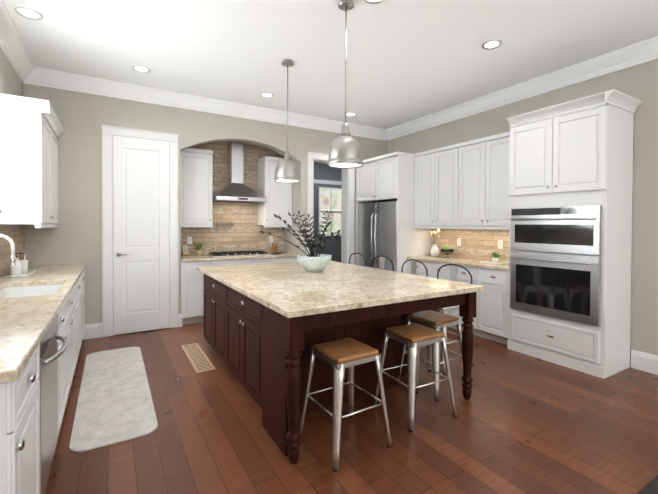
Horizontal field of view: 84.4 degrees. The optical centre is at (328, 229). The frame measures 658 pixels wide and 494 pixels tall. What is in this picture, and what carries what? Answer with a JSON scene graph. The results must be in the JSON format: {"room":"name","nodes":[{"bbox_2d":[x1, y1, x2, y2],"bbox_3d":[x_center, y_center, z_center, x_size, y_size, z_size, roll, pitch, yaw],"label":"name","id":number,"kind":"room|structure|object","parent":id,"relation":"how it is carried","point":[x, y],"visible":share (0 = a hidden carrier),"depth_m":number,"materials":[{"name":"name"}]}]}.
{"room":"kitchen","nodes":[
{"label":"kitchen","id":0,"kind":"room"},
{"bbox_2d":[0,48,23,226],"bbox_3d":[-1.419,-0.190,0.508,0.200,3.160,8.700,0,1,-31],"label":"wall","id":1,"kind":"structure","parent":0,"point":[11,83],"depth_m":3.53,"materials":[{"name":"beige paint"}]},
{"bbox_2d":[0,32,4,221],"bbox_3d":[-1.869,-0.547,1.780,0.325,1.040,0.447,0,1,-31],"label":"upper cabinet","id":2,"kind":"object","parent":1,"relation":"attached to","point":[2,40],"depth_m":2.03,"materials":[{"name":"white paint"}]},
{"bbox_2d":[0,227,24,277],"bbox_3d":[-2.501,0.209,2.518,0.008,0.457,3.750,0,1,-31],"label":"backsplash","id":3,"kind":"structure","parent":1,"relation":"attached to","point":[16,235],"depth_m":3.51,"materials":[{"name":"tile"}]},
{"bbox_2d":[0,0,35,84],"bbox_3d":[-1.222,-1.685,0.488,0.125,0.168,8.500,0,1,-31],"label":"crown molding","id":4,"kind":"structure","parent":1,"relation":"attached to","point":[15,52],"depth_m":3.61,"materials":[{"name":"white wood"}]},
{"bbox_2d":[0,93,59,224],"bbox_3d":[-3.011,-0.605,3.685,0.325,1.100,1.196,0,1,-31],"label":"upper cabinet","id":5,"kind":"object","parent":1,"relation":"attached to","point":[32,131],"depth_m":3.20,"materials":[{"name":"white paint"}]},
{"bbox_2d":[23,83,386,334],"bbox_3d":[-1.312,-0.255,5.876,5.500,3.160,0.800,0,1,-31],"label":"wall","id":6,"kind":"structure","parent":0,"point":[74,236],"depth_m":4.49,"materials":[{"name":"beige paint"}]},
{"bbox_2d":[83,323,101,339],"bbox_3d":[-3.138,1.247,4.328,0.770,0.178,0.018,0,1,-31],"label":"baseboard","id":7,"kind":"structure","parent":6,"relation":"attached to","point":[94,330],"depth_m":4.46,"materials":[{"name":"white wood"}]},
{"bbox_2d":[113,136,168,334],"bbox_3d":[-2.420,0.076,4.700,0.642,2.494,0.080,0,1,-31],"label":"pantry door","id":8,"kind":"structure","parent":6,"relation":"in","point":[140,234],"depth_m":4.70,"materials":[{"name":"white wood"}]},
{"bbox_2d":[181,148,212,226],"bbox_3d":[-2.053,-0.616,5.499,0.496,1.155,0.354,0,1,-31],"label":"upper cabinet","id":9,"kind":"object","parent":6,"relation":"attached to","point":[196,187],"visible":0.85,"depth_m":5.37,"materials":[{"name":"white paint"}]},
{"bbox_2d":[36,67,383,139],"bbox_3d":[-1.150,-1.745,5.412,5.010,0.168,0.125,0,1,-31],"label":"crown molding","id":10,"kind":"structure","parent":6,"relation":"attached to","point":[50,78],"depth_m":4.93,"materials":[{"name":"white wood"}]},
{"bbox_2d":[181,141,284,255],"bbox_3d":[-1.579,-0.514,5.999,1.830,1.827,0.008,0,1,-31],"label":"backsplash","id":11,"kind":"structure","parent":6,"relation":"attached to","point":[243,233],"depth_m":6.00,"materials":[{"name":"tile"}]},
{"bbox_2d":[187,237,191,243],"bbox_3d":[-2.166,0.167,5.649,0.070,0.115,0.005,0,1,-31],"label":"electrical outlet plate","id":12,"kind":"object","parent":11,"relation":"attached to","point":[189,239],"depth_m":5.65,"materials":[{"name":"white plastic"}]},
{"bbox_2d":[212,223,233,230],"bbox_3d":[-1.741,-0.051,5.853,0.401,0.160,0.084,0,1,-31],"label":"pot filler","id":13,"kind":"object","parent":11,"relation":"attached to","point":[223,225],"visible":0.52,"depth_m":5.85,"materials":[{"name":"silver metal"}]},
{"bbox_2d":[212,141,266,202],"bbox_3d":[-1.445,-0.930,5.773,0.790,0.979,0.503,0,1,-31],"label":"range hood","id":14,"kind":"object","parent":6,"relation":"attached to","point":[235,189],"visible":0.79,"depth_m":5.76,"materials":[{"name":"silver metal"}]},
{"bbox_2d":[258,156,291,226],"bbox_3d":[-0.915,-0.619,6.180,0.496,1.155,0.354,0,1,-31],"label":"upper cabinet","id":15,"kind":"object","parent":6,"relation":"attached to","point":[278,195],"visible":0.77,"depth_m":6.02,"materials":[{"name":"white paint"}]},
{"bbox_2d":[314,163,341,180],"bbox_3d":[-0.015,-0.292,9.421,4.330,3.160,0.150,0,1,-31],"label":"wall","id":16,"kind":"structure","parent":0,"point":[322,171],"depth_m":9.28,"materials":[{"name":"grey paint"}]},
{"bbox_2d":[313,179,341,261],"bbox_3d":[0.039,0.014,9.313,1.150,2.550,0.090,0,1,-31],"label":"window","id":17,"kind":"structure","parent":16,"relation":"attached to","point":[327,194],"depth_m":9.26,"materials":[{"name":"white"}]},
{"bbox_2d":[3,0,657,128],"bbox_3d":[1.214,-1.847,3.693,8.200,0.100,12.100,0,1,-31],"label":"ceiling","id":18,"kind":"structure","parent":0,"point":[409,60],"depth_m":3.55,"materials":[{"name":"white paint"}]},
{"bbox_2d":[15,7,42,19],"bbox_3d":[-2.503,-1.802,3.030,0.184,0.006,0.184,0,1,-31],"label":"recessed light","id":19,"kind":"object","parent":18,"relation":"in","point":[28,13],"visible":1,"depth_m":3.03,"materials":[{"name":"white"}]},
{"bbox_2d":[132,65,149,72],"bbox_3d":[-2.118,-1.813,4.099,0.184,0.006,0.184,0,1,-31],"label":"recessed light","id":20,"kind":"object","parent":18,"relation":"in","point":[140,68],"visible":1,"depth_m":4.09,"materials":[{"name":"white"}]},
{"bbox_2d":[260,92,273,97],"bbox_3d":[-0.838,-1.818,4.901,0.184,0.006,0.184,0,1,-31],"label":"recessed light","id":21,"kind":"object","parent":18,"relation":"in","point":[266,94],"visible":1,"depth_m":4.88,"materials":[{"name":"white"}]},
{"bbox_2d":[274,60,299,182],"bbox_3d":[-0.446,-1.162,3.898,0.280,1.289,0.280,0,1,-31],"label":"pendant light","id":22,"kind":"object","parent":18,"relation":"hanging from","point":[287,170],"visible":0.98,"depth_m":3.83,"materials":[{"name":"silver metal"}]},
{"bbox_2d":[328,0,362,168],"bbox_3d":[0.132,-1.147,2.857,0.280,1.289,0.280,0,1,-31],"label":"pendant light","id":23,"kind":"object","parent":18,"relation":"hanging from","point":[345,151],"visible":1,"depth_m":2.79,"materials":[{"name":"silver metal"}]},
{"bbox_2d":[346,113,356,115],"bbox_3d":[0.344,-1.823,5.749,0.184,0.006,0.184,0,1,-31],"label":"recessed light","id":24,"kind":"object","parent":18,"relation":"in","point":[351,114],"visible":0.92,"depth_m":5.75,"materials":[{"name":"white"}]},
{"bbox_2d":[364,0,383,3],"bbox_3d":[0.350,-1.787,2.781,0.184,0.006,0.184,0,1,-31],"label":"recessed light","id":25,"kind":"object","parent":18,"relation":"in","point":[373,1],"visible":1,"depth_m":2.84,"materials":[{"name":"white"}]},
{"bbox_2d":[482,40,501,49],"bbox_3d":[1.577,-1.790,3.515,0.184,0.006,0.184,0,1,-31],"label":"recessed light","id":26,"kind":"object","parent":18,"relation":"in","point":[490,44],"visible":1,"depth_m":3.51,"materials":[{"name":"white"}]},
{"bbox_2d":[44,322,657,493],"bbox_3d":[1.200,1.412,3.733,8.200,0.100,12.100,0,1,-31],"label":"floor","id":27,"kind":"structure","parent":0,"point":[521,423],"depth_m":2.40,"materials":[{"name":"brown wood"}]},
{"bbox_2d":[0,334,51,493],"bbox_3d":[-1.417,0.938,1.294,0.586,0.885,0.516,0,1,-31],"label":"base cabinet","id":28,"kind":"object","parent":27,"relation":"on","point":[25,405],"depth_m":1.43,"materials":[{"name":"white paint"}]},
{"bbox_2d":[0,263,85,385],"bbox_3d":[-2.239,0.455,2.659,0.580,0.039,3.776,0,1,-31],"label":"countertop","id":29,"kind":"structure","parent":28,"relation":"on","point":[24,320],"depth_m":1.93,"materials":[{"name":"beige stone"}]},
{"bbox_2d":[3,271,34,277],"bbox_3d":[-2.920,0.418,3.430,0.175,0.008,0.400,0,1,-31],"label":"soap tray","id":30,"kind":"object","parent":29,"relation":"on","point":[28,273],"visible":0.75,"depth_m":3.30,"materials":[{"name":"white ceramic"}]},
{"bbox_2d":[10,253,22,274],"bbox_3d":[-2.873,0.313,3.341,0.094,0.203,0.080,0,1,-31],"label":"soap dispenser","id":31,"kind":"object","parent":30,"relation":"on","point":[15,270],"visible":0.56,"depth_m":3.32,"materials":[{"name":"white ceramic"}]},
{"bbox_2d":[19,254,27,272],"bbox_3d":[-2.959,0.317,3.499,0.096,0.190,0.096,0,1,-31],"label":"sink caddy","id":32,"kind":"object","parent":30,"relation":"on","point":[24,265],"visible":0.52,"depth_m":3.48,"materials":[{"name":"white ceramic"}]},
{"bbox_2d":[0,282,79,378],"bbox_3d":[-2.261,0.917,2.702,0.586,0.885,0.900,0,1,-31],"label":"base cabinet","id":33,"kind":"object","parent":27,"relation":"on","point":[41,287],"depth_m":3.08,"materials":[{"name":"white paint"}]},
{"bbox_2d":[44,306,63,459],"bbox_3d":[-1.707,0.931,1.777,0.586,0.885,0.612,0,1,-31],"label":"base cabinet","id":34,"kind":"object","parent":27,"relation":"on","point":[57,328],"depth_m":2.13,"materials":[{"name":"white paint"}]},
{"bbox_2d":[64,298,71,410],"bbox_3d":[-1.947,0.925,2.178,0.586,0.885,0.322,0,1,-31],"label":"base cabinet","id":35,"kind":"object","parent":27,"relation":"on","point":[67,313],"depth_m":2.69,"materials":[{"name":"white paint"}]},
{"bbox_2d":[76,274,83,347],"bbox_3d":[-2.672,0.907,3.388,0.586,0.885,0.700,0,1,-31],"label":"base cabinet","id":36,"kind":"object","parent":27,"relation":"on","point":[81,279],"depth_m":3.95,"materials":[{"name":"white paint"}]},
{"bbox_2d":[84,266,85,331],"bbox_3d":[-3.030,0.898,3.987,0.586,0.885,0.696,0,1,-31],"label":"base cabinet","id":37,"kind":"object","parent":27,"relation":"on","point":[84,266],"depth_m":4.36,"materials":[{"name":"white paint"}]},
{"bbox_2d":[69,347,157,451],"bbox_3d":[-1.877,1.350,3.183,0.505,0.009,2.000,0,1,-31],"label":"rug","id":38,"kind":"object","parent":27,"relation":"on","point":[115,404],"visible":0.92,"depth_m":2.84,"materials":[{"name":"white fabric"}]},
{"bbox_2d":[181,343,215,372],"bbox_3d":[-1.402,1.346,3.858,0.175,0.006,0.890,0,1,-31],"label":"floor vent","id":39,"kind":"object","parent":27,"relation":"in","point":[200,361],"visible":1,"depth_m":3.79,"materials":[{"name":"brown wood"}]},
{"bbox_2d":[181,258,216,324],"bbox_3d":[-2.001,0.886,5.380,0.457,0.885,0.651,0,1,-31],"label":"base cabinet","id":40,"kind":"object","parent":27,"relation":"on","point":[192,293],"depth_m":5.08,"materials":[{"name":"white paint"}]},
{"bbox_2d":[181,252,300,261],"bbox_3d":[-1.412,0.421,5.724,1.824,0.039,0.655,0,1,-31],"label":"countertop","id":41,"kind":"structure","parent":40,"relation":"on","point":[187,258],"depth_m":5.49,"materials":[{"name":"beige stone"}]},
{"bbox_2d":[181,244,189,255],"bbox_3d":[-2.211,0.312,5.587,0.046,0.168,0.130,1,1,24],"label":"picture frame","id":42,"kind":"object","parent":41,"relation":"on","point":[185,249],"visible":1,"depth_m":5.58,"materials":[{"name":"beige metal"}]},
{"bbox_2d":[194,243,203,255],"bbox_3d":[-2.021,0.303,5.616,0.154,0.192,0.233,0,1,-31],"label":"potted plant","id":43,"kind":"object","parent":41,"relation":"on","point":[198,251],"visible":1,"depth_m":5.58,"materials":[{"name":"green plant"}]},
{"bbox_2d":[271,242,274,252],"bbox_3d":[-0.967,0.308,6.254,0.056,0.176,0.055,0,1,-31],"label":"oil bottle","id":44,"kind":"object","parent":41,"relation":"on","point":[272,249],"visible":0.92,"depth_m":6.24,"materials":[{"name":"brown glass"}]},
{"bbox_2d":[217,258,276,265],"bbox_3d":[-1.410,0.884,5.733,0.920,0.885,0.651,0,1,-31],"label":"base cabinet","id":45,"kind":"object","parent":27,"relation":"on","point":[220,261],"depth_m":5.44,"materials":[{"name":"white paint"}]},
{"bbox_2d":[277,258,297,262],"bbox_3d":[-0.824,0.882,6.085,0.447,0.885,0.651,0,1,-31],"label":"base cabinet","id":46,"kind":"object","parent":27,"relation":"on","point":[278,259],"depth_m":5.81,"materials":[{"name":"white paint"}]},
{"bbox_2d":[204,273,476,463],"bbox_3d":[-0.145,0.919,3.542,1.644,0.879,2.432,0,1,-31],"label":"kitchen island","id":47,"kind":"object","parent":27,"relation":"on","point":[267,326],"depth_m":2.73,"materials":[{"name":"brown wood"}]},
{"bbox_2d":[198,261,482,320],"bbox_3d":[-0.135,0.459,3.534,1.710,0.040,2.486,0,1,-31],"label":"island countertop","id":48,"kind":"structure","parent":47,"relation":"on","point":[287,288],"depth_m":2.86,"materials":[{"name":"beige stone"}]},
{"bbox_2d":[259,210,339,271],"bbox_3d":[-0.286,0.106,3.780,0.900,0.656,0.934,0,1,-31],"label":"potted plant","id":49,"kind":"object","parent":48,"relation":"on","point":[311,261],"visible":1,"depth_m":3.71,"materials":[{"name":"white ceramic"}]},
{"bbox_2d":[299,338,392,471],"bbox_3d":[0.101,1.069,2.364,0.466,0.609,0.466,0,1,-31],"label":"stool","id":50,"kind":"object","parent":27,"relation":"on","point":[341,355],"visible":0.96,"depth_m":2.29,"materials":[{"name":"silver metal"}]},
{"bbox_2d":[349,253,366,266],"bbox_3d":[0.245,0.838,5.227,0.469,1.002,0.469,0,1,-31],"label":"chair","id":51,"kind":"object","parent":27,"relation":"on","point":[356,258],"visible":0.19,"depth_m":5.31,"materials":[{"name":"silver metal"}]},
{"bbox_2d":[358,201,396,271],"bbox_3d":[1.035,0.442,6.144,0.761,1.780,1.020,0,1,-31],"label":"fridge","id":52,"kind":"object","parent":27,"relation":"on","point":[377,228],"visible":0.46,"depth_m":5.92,"materials":[{"name":"grey metal"}]},
{"bbox_2d":[371,255,393,270],"bbox_3d":[0.543,0.845,4.730,0.469,1.002,0.469,0,1,-31],"label":"chair","id":53,"kind":"object","parent":27,"relation":"on","point":[382,261],"visible":0.17,"depth_m":4.82,"materials":[{"name":"silver metal"}]},
{"bbox_2d":[356,151,431,272],"bbox_3d":[1.053,0.072,6.149,0.741,2.520,1.110,0,1,-31],"label":"cabinet","id":54,"kind":"object","parent":27,"relation":"on","point":[387,177],"visible":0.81,"depth_m":5.65,"materials":[{"name":"white paint"}]},
{"bbox_2d":[401,259,427,347],"bbox_3d":[0.841,0.852,4.232,0.477,1.002,0.477,0,1,-31],"label":"chair","id":55,"kind":"object","parent":27,"relation":"on","point":[413,266],"visible":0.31,"depth_m":4.31,"materials":[{"name":"silver metal"}]},
{"bbox_2d":[373,323,457,431],"bbox_3d":[0.647,1.066,2.756,0.452,0.609,0.452,0,1,-28],"label":"stool","id":56,"kind":"object","parent":27,"relation":"on","point":[414,337],"visible":0.98,"depth_m":2.66,"materials":[{"name":"silver metal"}]},
{"bbox_2d":[407,259,446,313],"bbox_3d":[1.640,0.902,5.374,0.536,0.884,0.836,0,1,-31],"label":"base cabinet","id":57,"kind":"object","parent":27,"relation":"on","point":[432,268],"depth_m":5.20,"materials":[{"name":"white paint"}]},
{"bbox_2d":[397,310,462,400],"bbox_3d":[0.916,1.062,3.202,0.452,0.609,0.452,0,1,-35],"label":"stool","id":58,"kind":"object","parent":27,"relation":"on","point":[435,320],"visible":0.77,"depth_m":3.11,"materials":[{"name":"silver metal"}]},
{"bbox_2d":[416,264,473,374],"bbox_3d":[1.149,0.860,3.718,0.477,1.002,0.477,0,1,-31],"label":"chair","id":59,"kind":"object","parent":27,"relation":"on","point":[453,271],"visible":0.4,"depth_m":3.57,"materials":[{"name":"silver metal"}]},
{"bbox_2d":[447,263,508,344],"bbox_3d":[2.069,0.912,4.657,0.536,0.884,0.836,0,1,-31],"label":"base cabinet","id":60,"kind":"object","parent":27,"relation":"on","point":[490,322],"depth_m":4.39,"materials":[{"name":"white paint"}]},
{"bbox_2d":[407,255,508,270],"bbox_3d":[1.855,0.444,5.009,0.540,0.038,1.672,0,1,-31],"label":"countertop","id":61,"kind":"structure","parent":60,"relation":"on","point":[439,259],"depth_m":4.86,"materials":[{"name":"beige stone"}]},
{"bbox_2d":[429,229,439,256],"bbox_3d":[1.628,0.195,5.614,0.197,0.440,0.174,0,1,-31],"label":"vase","id":62,"kind":"object","parent":61,"relation":"on","point":[434,251],"visible":1,"depth_m":5.59,"materials":[{"name":"white ceramic"}]},
{"bbox_2d":[440,245,453,257],"bbox_3d":[1.758,0.326,5.404,0.200,0.185,0.200,0,1,-31],"label":"bowl","id":63,"kind":"object","parent":61,"relation":"on","point":[446,251],"visible":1,"depth_m":5.37,"materials":[{"name":"black glass"}]},
{"bbox_2d":[480,261,508,263],"bbox_3d":[2.146,0.423,4.699,0.220,0.012,0.290,0,1,-31],"label":"tray","id":64,"kind":"object","parent":61,"relation":"on","point":[498,262],"visible":0.83,"depth_m":4.62,"materials":[{"name":"white ceramic"}]},
{"bbox_2d":[490,252,501,261],"bbox_3d":[2.156,0.350,4.701,0.152,0.132,0.161,0,1,-31],"label":"succulent plant","id":65,"kind":"object","parent":64,"relation":"on","point":[495,257],"visible":1,"depth_m":4.67,"materials":[{"name":"green plant"}]},
{"bbox_2d":[507,89,642,378],"bbox_3d":[2.509,0.057,3.821,0.636,2.620,1.020,0,1,-31],"label":"tall cabinet","id":66,"kind":"object","parent":27,"relation":"on","point":[570,208],"visible":1,"depth_m":3.57,"materials":[{"name":"white paint"}]},
{"bbox_2d":[637,475,657,493],"bbox_3d":[2.669,1.395,1.037,2.950,0.011,2.565,0,1,-31],"label":"area rug","id":67,"kind":"object","parent":27,"relation":"on","point":[651,487],"depth_m":1.93,"materials":[{"name":"grey carpet"}]},
{"bbox_2d":[387,59,657,366],"bbox_3d":[3.299,-0.204,3.334,0.200,3.160,8.700,0,1,-31],"label":"wall","id":68,"kind":"structure","parent":0,"point":[639,82],"depth_m":3.58,"materials":[{"name":"beige paint"}]},
{"bbox_2d":[414,144,457,226],"bbox_3d":[1.705,-0.613,5.391,0.405,1.125,0.836,0,1,-31],"label":"upper cabinet","id":69,"kind":"object","parent":68,"relation":"attached to","point":[436,170],"depth_m":5.28,"materials":[{"name":"white paint"}]},
{"bbox_2d":[431,229,508,261],"bbox_3d":[2.087,0.206,5.157,0.008,0.439,1.693,0,1,-31],"label":"backsplash","id":70,"kind":"structure","parent":68,"relation":"attached to","point":[479,244],"depth_m":5.17,"materials":[{"name":"stone"}]},
{"bbox_2d":[457,238,460,245],"bbox_3d":[1.933,0.188,5.402,0.005,0.115,0.070,0,1,-31],"label":"electrical outlet plate","id":71,"kind":"object","parent":70,"relation":"attached to","point":[458,239],"depth_m":5.40,"materials":[{"name":"white plastic"}]},
{"bbox_2d":[498,240,502,248],"bbox_3d":[2.277,0.196,4.827,0.005,0.115,0.070,0,1,-31],"label":"electrical outlet plate","id":72,"kind":"object","parent":70,"relation":"attached to","point":[500,242],"depth_m":4.82,"materials":[{"name":"white plastic"}]},
{"bbox_2d":[454,131,509,226],"bbox_3d":[2.135,-0.603,4.674,0.405,1.125,0.836,0,1,-31],"label":"upper cabinet","id":73,"kind":"object","parent":68,"relation":"attached to","point":[463,185],"depth_m":4.60,"materials":[{"name":"white paint"}]},
{"bbox_2d":[384,36,657,140],"bbox_3d":[3.217,-1.698,3.147,0.125,0.168,8.500,0,1,-31],"label":"crown molding","id":74,"kind":"structure","parent":68,"relation":"attached to","point":[644,51],"depth_m":4.29,"materials":[{"name":"white wood"}]},
{"bbox_2d":[631,350,657,374],"bbox_3d":[4.221,1.312,1.590,0.018,0.178,4.720,0,1,-31],"label":"baseboard","id":75,"kind":"structure","parent":68,"relation":"attached to","point":[644,361],"depth_m":3.52,"materials":[{"name":"white wood"}]}
]}

